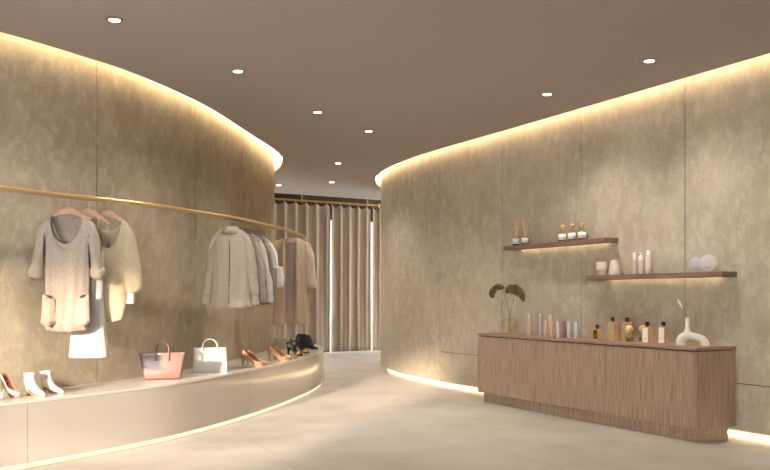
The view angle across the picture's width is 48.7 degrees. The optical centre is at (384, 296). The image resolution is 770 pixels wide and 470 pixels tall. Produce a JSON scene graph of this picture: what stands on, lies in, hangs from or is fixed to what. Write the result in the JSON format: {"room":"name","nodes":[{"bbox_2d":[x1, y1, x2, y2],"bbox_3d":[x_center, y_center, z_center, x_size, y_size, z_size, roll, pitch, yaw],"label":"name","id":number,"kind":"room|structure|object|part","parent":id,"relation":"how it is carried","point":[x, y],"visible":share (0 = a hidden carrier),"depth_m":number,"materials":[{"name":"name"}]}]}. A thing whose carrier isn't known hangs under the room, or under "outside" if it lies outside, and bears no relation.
{"room":"clothing store","nodes":[
{"label":"clothing store","id":0,"kind":"room"},
{"bbox_2d":[0,32,274,392],"bbox_3d":[-4.496,-0.577,9.711,5.728,3.546,11.787,0,0,0],"label":"wall","id":1,"kind":"structure","parent":0,"point":[71,123],"depth_m":7.75,"materials":[{"name":"paint"}]},
{"bbox_2d":[0,185,306,243],"bbox_3d":[-2.387,-0.805,8.198,1.311,0.090,8.633,0,0,19],"label":"rail","id":2,"kind":"object","parent":1,"relation":"attached to","point":[3,188],"visible":0.91,"depth_m":7.30,"materials":[{"name":"gold metal"}]},
{"bbox_2d":[46,193,90,220],"bbox_3d":[-2.529,-0.718,6.782,0.340,0.226,0.055,0,0,-8],"label":"clothes hanger","id":3,"kind":"object","parent":2,"relation":"hanging from","point":[66,210],"visible":1,"depth_m":6.77,"materials":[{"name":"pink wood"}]},
{"bbox_2d":[27,214,105,331],"bbox_3d":[-2.529,-0.189,6.774,0.595,0.928,0.214,0,0,-8],"label":"tunic","id":4,"kind":"object","parent":3,"relation":"hanging from","point":[69,249],"visible":1,"depth_m":6.72,"materials":[{"name":"grey fabric"}]},
{"bbox_3d":[-2.576,-0.537,6.716,0.145,0.233,0.026,0,0,5],"label":"neck trim","id":5,"kind":"part","parent":4,"relation":"part of","materials":[{"name":"grey fabric"}]},
{"bbox_2d":[75,195,109,224],"bbox_3d":[-2.411,-0.711,6.917,0.320,0.240,0.055,0,0,-5],"label":"clothes hanger","id":6,"kind":"object","parent":2,"relation":"hanging from","point":[87,212],"visible":0.8,"depth_m":6.91,"materials":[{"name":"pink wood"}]},
{"bbox_2d":[69,216,108,357],"bbox_3d":[-2.411,-0.079,6.916,0.315,1.149,0.121,0,0,-5],"label":"dress","id":7,"kind":"object","parent":6,"relation":"hanging from","point":[92,342],"visible":0.52,"depth_m":6.88,"materials":[{"name":"grey fabric"}]},
{"bbox_2d":[92,197,128,224],"bbox_3d":[-2.299,-0.711,7.050,0.340,0.240,0.055,0,0,-2],"label":"clothes hanger","id":8,"kind":"object","parent":2,"relation":"hanging from","point":[107,213],"visible":0.84,"depth_m":7.04,"materials":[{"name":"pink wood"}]},
{"bbox_2d":[91,219,142,322],"bbox_3d":[-2.299,-0.221,7.053,0.584,0.862,0.171,0,0,-2],"label":"sweater","id":9,"kind":"object","parent":8,"relation":"hanging from","point":[123,278],"visible":0.47,"depth_m":7.01,"materials":[{"name":"grey fabric"}]},
{"bbox_2d":[244,218,260,238],"bbox_3d":[-1.469,-0.713,8.941,0.320,0.236,0.055,0,0,11],"label":"clothes hanger","id":10,"kind":"object","parent":2,"relation":"hanging from","point":[245,229],"visible":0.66,"depth_m":8.93,"materials":[{"name":"brown wood"}]},
{"bbox_2d":[251,234,273,302],"bbox_3d":[-1.469,-0.296,8.938,0.629,0.731,0.099,0,0,11],"label":"shirt","id":11,"kind":"object","parent":10,"relation":"hanging from","point":[268,279],"visible":0.22,"depth_m":8.86,"materials":[{"name":"beige fabric"}]},
{"bbox_2d":[249,219,264,239],"bbox_3d":[-1.437,-0.713,9.052,0.320,0.236,0.055,0,0,11],"label":"clothes hanger","id":12,"kind":"object","parent":2,"relation":"hanging from","point":[254,232],"visible":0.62,"depth_m":9.04,"materials":[{"name":"brown wood"}]},
{"bbox_2d":[257,235,275,304],"bbox_3d":[-1.435,-0.285,9.047,0.574,0.751,0.098,0,0,11],"label":"blouse","id":13,"kind":"object","parent":12,"relation":"hanging from","point":[271,268],"visible":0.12,"depth_m":8.99,"materials":[{"name":"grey fabric"}]},
{"bbox_2d":[253,220,269,240],"bbox_3d":[-1.408,-0.713,9.178,0.320,0.236,0.055,0,0,9],"label":"clothes hanger","id":14,"kind":"object","parent":2,"relation":"hanging from","point":[254,220],"visible":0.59,"depth_m":9.16,"materials":[{"name":"brown wood"}]},
{"bbox_2d":[286,238,295,242],"bbox_3d":[-1.152,-0.741,10.411,0.320,0.180,0.055,0,0,-2],"label":"clothes hanger","id":15,"kind":"object","parent":2,"relation":"hanging from","point":[289,240],"visible":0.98,"depth_m":10.40,"materials":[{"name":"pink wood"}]},
{"bbox_2d":[273,238,316,324],"bbox_3d":[-1.151,-0.193,10.407,0.631,1.056,0.173,0,0,-2],"label":"robe","id":16,"kind":"object","parent":15,"relation":"hanging from","point":[297,260],"visible":0.76,"depth_m":10.36,"materials":[{"name":"beige fabric"}]},
{"bbox_2d":[275,157,281,165],"bbox_3d":[-4.384,-2.163,9.726,5.831,0.065,12.005,0,0,0],"label":"trim","id":17,"kind":"structure","parent":1,"relation":"attached to","point":[279,160],"depth_m":13.54,"materials":[{"name":"white"}]},
{"bbox_2d":[262,236,283,286],"bbox_3d":[-1.409,-0.366,9.173,0.670,0.592,0.101,0,0,9],"label":"cardigan","id":18,"kind":"object","parent":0,"point":[279,270],"visible":0.17,"depth_m":9.10,"materials":[{"name":"beige fabric"}]},
{"bbox_2d":[274,150,380,175],"bbox_3d":[1.150,-2.400,8.050,17.500,0.100,25.900,0,0,0],"label":"ceiling","id":19,"kind":"structure","parent":0,"point":[277,155],"depth_m":14.22,"materials":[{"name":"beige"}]},
{"bbox_2d":[275,195,380,207],"bbox_3d":[-1.585,-2.192,18.502,5.101,0.315,0.090,0,0,-32],"label":"curtain rod","id":20,"kind":"object","parent":19,"relation":"attached to","point":[301,200],"visible":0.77,"depth_m":18.70,"materials":[{"name":"gold metal"}]},
{"bbox_2d":[275,198,330,351],"bbox_3d":[-2.449,-0.449,17.985,2.942,3.328,0.095,0,0,-32],"label":"curtain","id":21,"kind":"object","parent":20,"relation":"hanging from","point":[313,221],"visible":0.22,"depth_m":18.54,"materials":[{"name":"fabric"}]},
{"bbox_2d":[331,201,370,351],"bbox_3d":[-0.758,-0.449,19.034,1.055,3.328,0.089,0,0,-32],"label":"curtain","id":22,"kind":"object","parent":20,"relation":"hanging from","point":[351,227],"visible":1,"depth_m":19.05,"materials":[{"name":"fabric"}]},
{"bbox_2d":[372,206,380,349],"bbox_3d":[0.112,-0.449,19.571,1.007,3.328,0.080,0,0,-32],"label":"curtain","id":23,"kind":"object","parent":20,"relation":"hanging from","point":[376,213],"visible":0.27,"depth_m":19.39,"materials":[{"name":"fabric"}]},
{"bbox_2d":[275,193,380,221],"bbox_3d":[-1.743,-0.550,18.852,13.802,3.600,0.150,0,0,-32],"label":"wall","id":24,"kind":"structure","parent":0,"point":[277,195],"depth_m":19.07,"materials":[{"name":"brown"}]},
{"bbox_2d":[324,220,376,352],"bbox_3d":[-1.847,-0.250,18.829,5.201,3.000,0.002,0,0,-32],"label":"window","id":25,"kind":"structure","parent":24,"relation":"in","point":[330,220],"depth_m":19.44,"materials":[{"name":"glass"},{"name":"metal"}]},
{"bbox_2d":[0,0,769,199],"bbox_3d":[1.069,-2.060,7.171,16.738,0.060,23.657,0,0,0],"label":"ceiling","id":26,"kind":"structure","parent":0,"point":[425,76],"depth_m":7.15,"materials":[{"name":"grey paint"}]},
{"bbox_2d":[105,17,122,22],"bbox_3d":[-1.980,-2.027,6.220,0.128,0.014,0.128,0,0,0],"label":"recessed light","id":27,"kind":"object","parent":26,"relation":"in","point":[108,19],"visible":1,"depth_m":6.21,"materials":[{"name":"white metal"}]},
{"bbox_2d":[231,69,244,73],"bbox_3d":[-1.320,-2.027,7.630,0.128,0.014,0.128,0,0,0],"label":"recessed light","id":28,"kind":"object","parent":26,"relation":"in","point":[238,71],"visible":1,"depth_m":7.63,"materials":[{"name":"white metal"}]},
{"bbox_2d":[541,93,552,95],"bbox_3d":[1.620,-2.027,8.500,0.128,0.014,0.128,0,0,0],"label":"recessed light","id":29,"kind":"object","parent":26,"relation":"in","point":[542,94],"visible":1,"depth_m":8.49,"materials":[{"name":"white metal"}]},
{"bbox_2d":[642,59,656,63],"bbox_3d":[2.270,-2.027,7.300,0.128,0.014,0.128,0,0,0],"label":"recessed light","id":30,"kind":"object","parent":26,"relation":"in","point":[647,61],"visible":1,"depth_m":7.30,"materials":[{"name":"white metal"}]},
{"bbox_2d":[18,350,769,469],"bbox_3d":[1.150,1.310,8.050,17.500,0.120,25.900,0,0,0],"label":"floor","id":31,"kind":"structure","parent":0,"point":[363,415],"depth_m":7.51,"materials":[{"name":"beige concrete"}]},
{"bbox_2d":[0,342,323,469],"bbox_3d":[-2.793,1.000,8.561,2.592,0.500,11.715,0,0,20],"label":"display platform","id":32,"kind":"object","parent":31,"relation":"on","point":[86,420],"visible":0.94,"depth_m":7.11,"materials":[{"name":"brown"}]},
{"bbox_2d":[0,391,4,398],"bbox_3d":[-2.875,0.662,6.261,0.235,0.174,0.078,0,0,36],"label":"shoe","id":33,"kind":"object","parent":32,"relation":"on","point":[2,395],"visible":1,"depth_m":6.20,"materials":[{"name":"beige leather"}]},
{"bbox_2d":[0,373,20,396],"bbox_3d":[-2.815,0.662,6.391,0.235,0.174,0.078,0,0,36],"label":"shoe","id":34,"kind":"object","parent":32,"relation":"on","point":[6,382],"visible":0.97,"depth_m":6.41,"materials":[{"name":"beige leather"}]},
{"bbox_3d":[-3.507,0.988,5.081,0.128,0.432,2.834,0,0,42],"label":"panel","id":35,"kind":"part","parent":32,"relation":"part of","materials":[{"name":"beige paint"}]},
{"bbox_2d":[24,372,45,396],"bbox_3d":[-2.654,0.660,6.448,0.234,0.178,0.070,0,0,30],"label":"boot","id":36,"kind":"object","parent":32,"relation":"on","point":[31,387],"visible":1,"depth_m":6.44,"materials":[{"name":"beige leather"}]},
{"bbox_2d":[39,370,63,393],"bbox_3d":[-2.593,0.660,6.621,0.234,0.178,0.070,0,0,22],"label":"boot","id":37,"kind":"object","parent":32,"relation":"on","point":[47,384],"visible":1,"depth_m":6.61,"materials":[{"name":"beige leather"}]},
{"bbox_3d":[-1.939,0.988,7.414,0.167,0.432,2.810,0,0,25],"label":"panel","id":38,"kind":"part","parent":32,"relation":"part of","materials":[{"name":"beige paint"}]},
{"bbox_2d":[139,342,185,379],"bbox_3d":[-2.030,0.579,7.760,0.418,0.340,0.127,0,0,-14],"label":"tote bag","id":39,"kind":"object","parent":32,"relation":"on","point":[156,365],"visible":1,"depth_m":7.71,"materials":[{"name":"leather"}]},
{"bbox_3d":[-2.019,0.494,7.715,0.131,0.170,0.033,0,0,-14],"label":"handle","id":40,"kind":"part","parent":39,"relation":"part of","materials":[{"name":"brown leather"}]},
{"bbox_3d":[-2.030,0.743,7.760,0.316,0.012,0.127,0,0,-14],"label":"trim","id":41,"kind":"part","parent":39,"relation":"part of","materials":[{"name":"pink leather"}]},
{"bbox_2d":[193,338,226,372],"bbox_3d":[-1.750,0.581,8.500,0.336,0.336,0.120,0,0,-16],"label":"handbag","id":42,"kind":"object","parent":32,"relation":"on","point":[205,359],"visible":1,"depth_m":8.45,"materials":[{"name":"beige leather"}]},
{"bbox_3d":[-1.738,0.496,8.459,0.163,0.167,0.029,0,0,-16],"label":"handle","id":43,"kind":"part","parent":42,"relation":"part of","materials":[{"name":"beige leather"}]},
{"bbox_2d":[241,350,263,366],"bbox_3d":[-1.428,0.659,9.149,0.242,0.179,0.080,0,0,-14],"label":"shoe","id":44,"kind":"object","parent":32,"relation":"on","point":[244,355],"visible":1,"depth_m":9.12,"materials":[{"name":"orange leather"}]},
{"bbox_2d":[246,349,267,364],"bbox_3d":[-1.405,0.659,9.337,0.242,0.179,0.080,0,0,-18],"label":"shoe","id":45,"kind":"object","parent":32,"relation":"on","point":[248,352],"visible":0.79,"depth_m":9.30,"materials":[{"name":"orange leather"}]},
{"bbox_2d":[268,346,288,360],"bbox_3d":[-1.250,0.659,9.957,0.242,0.179,0.080,0,0,-18],"label":"shoe","id":46,"kind":"object","parent":32,"relation":"on","point":[271,350],"visible":1,"depth_m":9.92,"materials":[{"name":"orange leather"}]},
{"bbox_2d":[273,345,292,359],"bbox_3d":[-1.216,0.659,10.141,0.242,0.179,0.080,0,0,-20],"label":"shoe","id":47,"kind":"object","parent":32,"relation":"on","point":[275,347],"visible":0.8,"depth_m":10.10,"materials":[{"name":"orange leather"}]},
{"bbox_3d":[-1.131,0.988,10.113,0.083,0.432,2.842,0,0,10],"label":"panel","id":48,"kind":"part","parent":32,"relation":"part of","materials":[{"name":"beige paint"}]},
{"bbox_2d":[274,337,293,349],"bbox_3d":[-1.455,0.667,12.264,0.012,0.164,0.512,0,0,-39],"label":"divider","id":49,"kind":"object","parent":32,"relation":"on","point":[280,342],"visible":0.64,"depth_m":12.30,"materials":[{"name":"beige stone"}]},
{"bbox_2d":[286,338,302,355],"bbox_3d":[-1.154,0.634,10.873,0.231,0.230,0.097,0,0,14],"label":"sandal","id":50,"kind":"object","parent":32,"relation":"on","point":[296,352],"visible":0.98,"depth_m":10.87,"materials":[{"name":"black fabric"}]},
{"bbox_2d":[292,336,308,352],"bbox_3d":[-1.122,0.634,11.345,0.231,0.230,0.097,0,0,8],"label":"sandal","id":51,"kind":"object","parent":32,"relation":"on","point":[301,348],"visible":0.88,"depth_m":11.33,"materials":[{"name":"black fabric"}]},
{"bbox_2d":[297,335,317,349],"bbox_3d":[-1.105,0.645,12.142,0.311,0.209,0.167,0,0,6],"label":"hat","id":52,"kind":"object","parent":32,"relation":"on","point":[305,341],"visible":0.96,"depth_m":12.10,"materials":[{"name":"black fabric"}]},
{"bbox_3d":[-1.099,0.988,12.896,0.303,0.432,2.767,0,0,-14],"label":"panel","id":53,"kind":"part","parent":32,"relation":"part of","materials":[{"name":"beige paint"}]},
{"bbox_2d":[477,332,735,441],"bbox_3d":[2.099,0.842,8.822,0.501,0.816,3.300,0,0,-28],"label":"sideboard","id":54,"kind":"object","parent":31,"relation":"on","point":[684,392],"visible":1,"depth_m":8.11,"materials":[{"name":"brown wood"}]},
{"bbox_3d":[1.326,0.802,10.269,0.485,0.662,0.020,0,0,-28],"label":"panel","id":55,"kind":"part","parent":54,"relation":"part of","materials":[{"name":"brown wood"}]},
{"bbox_3d":[1.381,0.801,9.670,0.020,0.660,1.078,0,0,-28],"label":"door","id":56,"kind":"part","parent":54,"relation":"part of","materials":[{"name":"brown wood"}]},
{"bbox_2d":[527,314,531,334],"bbox_3d":[1.646,0.314,9.683,0.049,0.240,0.049,0,0,-28],"label":"tube","id":57,"kind":"object","parent":54,"relation":"on","point":[529,316],"visible":0.99,"depth_m":9.66,"materials":[{"name":"beige"}]},
{"bbox_2d":[538,314,542,335],"bbox_3d":[1.739,0.310,9.507,0.046,0.246,0.046,0,0,-28],"label":"tube","id":58,"kind":"object","parent":54,"relation":"on","point":[540,316],"visible":1,"depth_m":9.49,"materials":[{"name":"pink plastic"}]},
{"bbox_2d":[544,320,546,336],"bbox_3d":[1.747,0.344,9.237,0.037,0.178,0.037,0,0,-28],"label":"tube","id":59,"kind":"object","parent":54,"relation":"on","point":[545,321],"visible":1,"depth_m":9.22,"materials":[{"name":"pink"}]},
{"bbox_2d":[548,314,551,335],"bbox_3d":[1.837,0.314,9.471,0.051,0.240,0.051,0,0,-28],"label":"tube","id":60,"kind":"object","parent":54,"relation":"on","point":[549,315],"visible":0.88,"depth_m":9.45,"materials":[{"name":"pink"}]},
{"bbox_2d":[550,321,552,336],"bbox_3d":[1.793,0.344,9.149,0.037,0.178,0.037,0,0,-28],"label":"tube","id":61,"kind":"object","parent":54,"relation":"on","point":[551,322],"visible":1,"depth_m":9.13,"materials":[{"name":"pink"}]},
{"bbox_2d":[556,321,559,337],"bbox_3d":[1.841,0.345,9.059,0.040,0.176,0.040,0,0,-28],"label":"tube","id":62,"kind":"object","parent":54,"relation":"on","point":[557,322],"visible":1,"depth_m":9.04,"materials":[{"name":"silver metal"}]},
{"bbox_2d":[562,321,565,337],"bbox_3d":[1.913,0.345,9.072,0.042,0.176,0.042,0,0,-28],"label":"tube","id":63,"kind":"object","parent":54,"relation":"on","point":[563,322],"visible":1,"depth_m":9.05,"materials":[{"name":"brown"}]},
{"bbox_2d":[567,322,570,337],"bbox_3d":[1.940,0.346,8.979,0.038,0.174,0.038,0,0,-28],"label":"tube","id":64,"kind":"object","parent":54,"relation":"on","point":[568,323],"visible":0.99,"depth_m":8.96,"materials":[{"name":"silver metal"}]},
{"bbox_3d":[1.890,0.801,8.711,0.020,0.660,1.078,0,0,-28],"label":"door","id":65,"kind":"part","parent":54,"relation":"part of","materials":[{"name":"brown wood"}]},
{"bbox_2d":[574,322,577,338],"bbox_3d":[1.995,0.347,8.876,0.047,0.172,0.047,0,0,-28],"label":"tube","id":66,"kind":"object","parent":54,"relation":"on","point":[575,323],"visible":1,"depth_m":8.86,"materials":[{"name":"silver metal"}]},
{"bbox_2d":[592,325,601,339],"bbox_3d":[2.153,0.357,8.621,0.055,0.152,0.085,0,0,-28],"label":"perfume bottle","id":67,"kind":"object","parent":54,"relation":"on","point":[596,333],"visible":1,"depth_m":8.60,"materials":[{"name":"brown glass"}]},
{"bbox_2d":[607,317,617,340],"bbox_3d":[2.272,0.318,8.481,0.056,0.231,0.092,0,0,-28],"label":"perfume bottle","id":68,"kind":"object","parent":54,"relation":"on","point":[612,327],"visible":1,"depth_m":8.45,"materials":[{"name":"orange glass"}]},
{"bbox_3d":[2.252,0.340,8.470,0.003,0.169,0.074,0,0,-28],"label":"pane","id":69,"kind":"part","parent":68,"relation":"part of","materials":[{"name":"beige glass"}]},
{"bbox_2d":[622,318,631,340],"bbox_3d":[2.412,0.320,8.474,0.056,0.228,0.092,0,0,-28],"label":"perfume bottle","id":70,"kind":"object","parent":54,"relation":"on","point":[625,334],"visible":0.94,"depth_m":8.46,"materials":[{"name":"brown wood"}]},
{"bbox_3d":[2.391,0.342,8.463,0.003,0.166,0.074,0,0,-28],"label":"pane","id":71,"kind":"part","parent":70,"relation":"part of","materials":[{"name":"glass"}]},
{"bbox_2d":[625,325,633,341],"bbox_3d":[2.373,0.353,8.249,0.082,0.160,0.082,0,0,-28],"label":"bottle","id":72,"kind":"object","parent":54,"relation":"on","point":[629,328],"visible":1,"depth_m":8.22,"materials":[{"name":"clear glass"}]},
{"bbox_2d":[639,325,644,341],"bbox_3d":[2.507,0.353,8.264,0.082,0.160,0.082,0,0,-28],"label":"bottle","id":73,"kind":"object","parent":54,"relation":"on","point":[641,326],"visible":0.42,"depth_m":8.24,"materials":[{"name":"clear glass"}]},
{"bbox_2d":[642,322,652,342],"bbox_3d":[2.465,0.334,7.992,0.056,0.199,0.086,0,0,-28],"label":"perfume bottle","id":74,"kind":"object","parent":54,"relation":"on","point":[647,332],"visible":1,"depth_m":7.97,"materials":[{"name":"white glass"}]},
{"bbox_3d":[2.399,0.801,7.753,0.020,0.660,1.078,0,0,-28],"label":"door","id":75,"kind":"part","parent":54,"relation":"part of","materials":[{"name":"brown wood"}]},
{"bbox_2d":[658,322,668,343],"bbox_3d":[2.585,0.332,7.893,0.056,0.204,0.086,0,0,-28],"label":"perfume bottle","id":76,"kind":"object","parent":54,"relation":"on","point":[663,330],"visible":1,"depth_m":7.87,"materials":[{"name":"white glass"}]},
{"bbox_2d":[676,318,709,345],"bbox_3d":[2.751,0.309,7.602,0.287,0.249,0.080,0,0,28],"label":"vase","id":77,"kind":"object","parent":54,"relation":"on","point":[687,335],"visible":1,"depth_m":7.59,"materials":[{"name":"beige ceramic"}]},
{"bbox_3d":[2.864,0.802,7.372,0.485,0.662,0.020,0,0,-28],"label":"panel","id":78,"kind":"part","parent":54,"relation":"part of","materials":[{"name":"brown wood"}]},
{"bbox_3d":[1.470,0.314,10.013,0.208,0.240,0.208,0,0,-28],"label":"glass vase","id":79,"kind":"object","parent":54,"relation":"on","visible":0},
{"bbox_2d":[489,284,509,322],"bbox_3d":[1.351,0.123,10.036,0.256,0.561,0.089,0,0,13],"label":"hydrangea","id":80,"kind":"object","parent":79,"relation":"in","point":[495,288],"visible":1,"depth_m":10.03,"materials":[{"name":"brown plant"}]},
{"bbox_2d":[505,284,525,330],"bbox_3d":[1.531,0.125,10.010,0.252,0.558,0.134,0,0,13],"label":"hydrangea","id":81,"kind":"object","parent":79,"relation":"in","point":[513,289],"visible":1,"depth_m":9.98,"materials":[{"name":"brown plant"}]},
{"bbox_2d":[381,53,769,434],"bbox_3d":[4.657,-0.590,6.441,8.121,3.520,22.811,0,0,-5],"label":"wall","id":82,"kind":"structure","parent":0,"point":[678,171],"depth_m":9.07,"materials":[{"name":"paint"}]},
{"bbox_2d":[503,237,617,250],"bbox_3d":[1.914,-0.586,9.506,0.189,0.048,1.750,0,0,-28],"label":"wall shelf","id":83,"kind":"object","parent":82,"relation":"attached to","point":[604,239],"visible":1,"depth_m":9.28,"materials":[{"name":"brown wood"}]},
{"bbox_2d":[513,218,519,244],"bbox_3d":[1.570,-0.778,10.145,0.090,0.336,0.123,0,0,-28],"label":"reed diffuser","id":84,"kind":"object","parent":83,"relation":"on","point":[516,240],"visible":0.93,"depth_m":10.11,"materials":[{"name":"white glass"}]},
{"bbox_2d":[522,218,528,244],"bbox_3d":[1.655,-0.778,9.990,0.120,0.335,0.091,0,0,33],"label":"reed diffuser","id":85,"kind":"object","parent":83,"relation":"on","point":[524,240],"visible":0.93,"depth_m":9.96,"materials":[{"name":"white glass"}]},
{"bbox_2d":[558,225,566,240],"bbox_3d":[1.964,-0.704,9.402,0.098,0.186,0.098,0,0,-28],"label":"bottle","id":86,"kind":"object","parent":83,"relation":"on","point":[561,237],"visible":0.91,"depth_m":9.37,"materials":[{"name":"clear glass"}]},
{"bbox_2d":[568,224,576,240],"bbox_3d":[2.040,-0.704,9.259,0.098,0.186,0.098,0,0,-28],"label":"bottle","id":87,"kind":"object","parent":83,"relation":"on","point":[571,236],"visible":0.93,"depth_m":9.22,"materials":[{"name":"clear"}]},
{"bbox_2d":[578,223,586,239],"bbox_3d":[2.117,-0.704,9.115,0.098,0.186,0.098,0,0,-28],"label":"bottle","id":88,"kind":"object","parent":83,"relation":"on","point":[581,235],"visible":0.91,"depth_m":9.07,"materials":[{"name":"clear"}]},
{"bbox_2d":[388,369,769,441],"bbox_3d":[4.745,1.100,6.404,7.995,0.300,22.637,0,0,-5],"label":"trim","id":89,"kind":"structure","parent":82,"relation":"attached to","point":[732,430],"depth_m":11.30,"materials":[{"name":"beige"}]},
{"bbox_2d":[586,271,736,279],"bbox_3d":[2.604,-0.200,8.208,0.189,0.048,1.750,0,0,-28],"label":"wall shelf","id":90,"kind":"object","parent":82,"relation":"attached to","point":[715,273],"visible":1,"depth_m":7.97,"materials":[{"name":"brown wood"}]},
{"bbox_2d":[596,262,607,274],"bbox_3d":[2.262,-0.295,8.853,0.124,0.141,0.124,0,0,-28],"label":"cup","id":91,"kind":"object","parent":90,"relation":"on","point":[601,267],"visible":0.91,"depth_m":8.81,"materials":[{"name":"beige ceramic"}]},
{"bbox_2d":[596,262,607,270],"bbox_3d":[2.262,-0.321,8.853,0.124,0.089,0.124,0,0,-28],"label":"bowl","id":92,"kind":"object","parent":91,"relation":"on","point":[600,266],"depth_m":8.80,"materials":[{"name":"beige ceramic"}]},
{"bbox_2d":[608,259,620,274],"bbox_3d":[2.347,-0.307,8.692,0.122,0.165,0.122,0,0,-28],"label":"lidded pot","id":93,"kind":"object","parent":90,"relation":"on","point":[614,267],"visible":0.97,"depth_m":8.65,"materials":[{"name":"beige ceramic"}]},
{"bbox_2d":[633,252,636,273],"bbox_3d":[2.481,-0.334,8.441,0.038,0.218,0.038,0,0,-28],"label":"tube","id":94,"kind":"object","parent":90,"relation":"on","point":[634,253],"visible":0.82,"depth_m":8.43,"materials":[{"name":"beige plastic"}]},
{"bbox_2d":[638,252,643,273],"bbox_3d":[2.519,-0.332,8.367,0.058,0.216,0.058,0,0,-28],"label":"pump bottle","id":95,"kind":"object","parent":90,"relation":"on","point":[640,257],"visible":0.92,"depth_m":8.34,"materials":[{"name":"beige plastic"}]},
{"bbox_2d":[644,250,652,273],"bbox_3d":[2.568,-0.341,8.277,0.078,0.233,0.078,0,0,-28],"label":"bottle","id":96,"kind":"object","parent":90,"relation":"on","point":[648,267],"visible":1,"depth_m":8.25,"materials":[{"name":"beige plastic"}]},
{"bbox_2d":[687,257,701,271],"bbox_3d":[2.840,-0.295,7.772,0.140,0.140,0.034,0,0,30],"label":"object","id":97,"kind":"object","parent":90,"relation":"on","point":[693,263],"visible":0.86,"depth_m":7.76,"materials":[{"name":"grey ceramic"}]},
{"bbox_2d":[699,255,717,271],"bbox_3d":[2.911,-0.303,7.651,0.156,0.156,0.034,0,0,30],"label":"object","id":98,"kind":"object","parent":90,"relation":"on","point":[707,263],"visible":1,"depth_m":7.64,"materials":[{"name":"beige ceramic"}]},
{"label":"clothes hanger","id":99,"kind":"object","parent":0,"visible":0},
{"bbox_2d":[202,226,258,307],"bbox_3d":[-1.567,-0.303,8.643,0.594,0.826,0.165,0,0,6],"label":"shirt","id":100,"kind":"object","parent":99,"relation":"hanging from","point":[231,281],"visible":1,"depth_m":8.59,"materials":[{"name":"fabric"}]},
{"bbox_3d":[-1.512,-0.713,8.805,0.320,0.236,0.055,0,0,8],"label":"clothes hanger","id":101,"kind":"object","parent":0,"visible":0},
{"bbox_2d":[241,233,266,307],"bbox_3d":[-1.512,-0.276,8.801,0.594,0.771,0.103,0,0,8],"label":"shirt","id":102,"kind":"object","parent":101,"relation":"hanging from","point":[260,267],"visible":0.21,"depth_m":8.74,"materials":[{"name":"brown fabric"}]}
]}

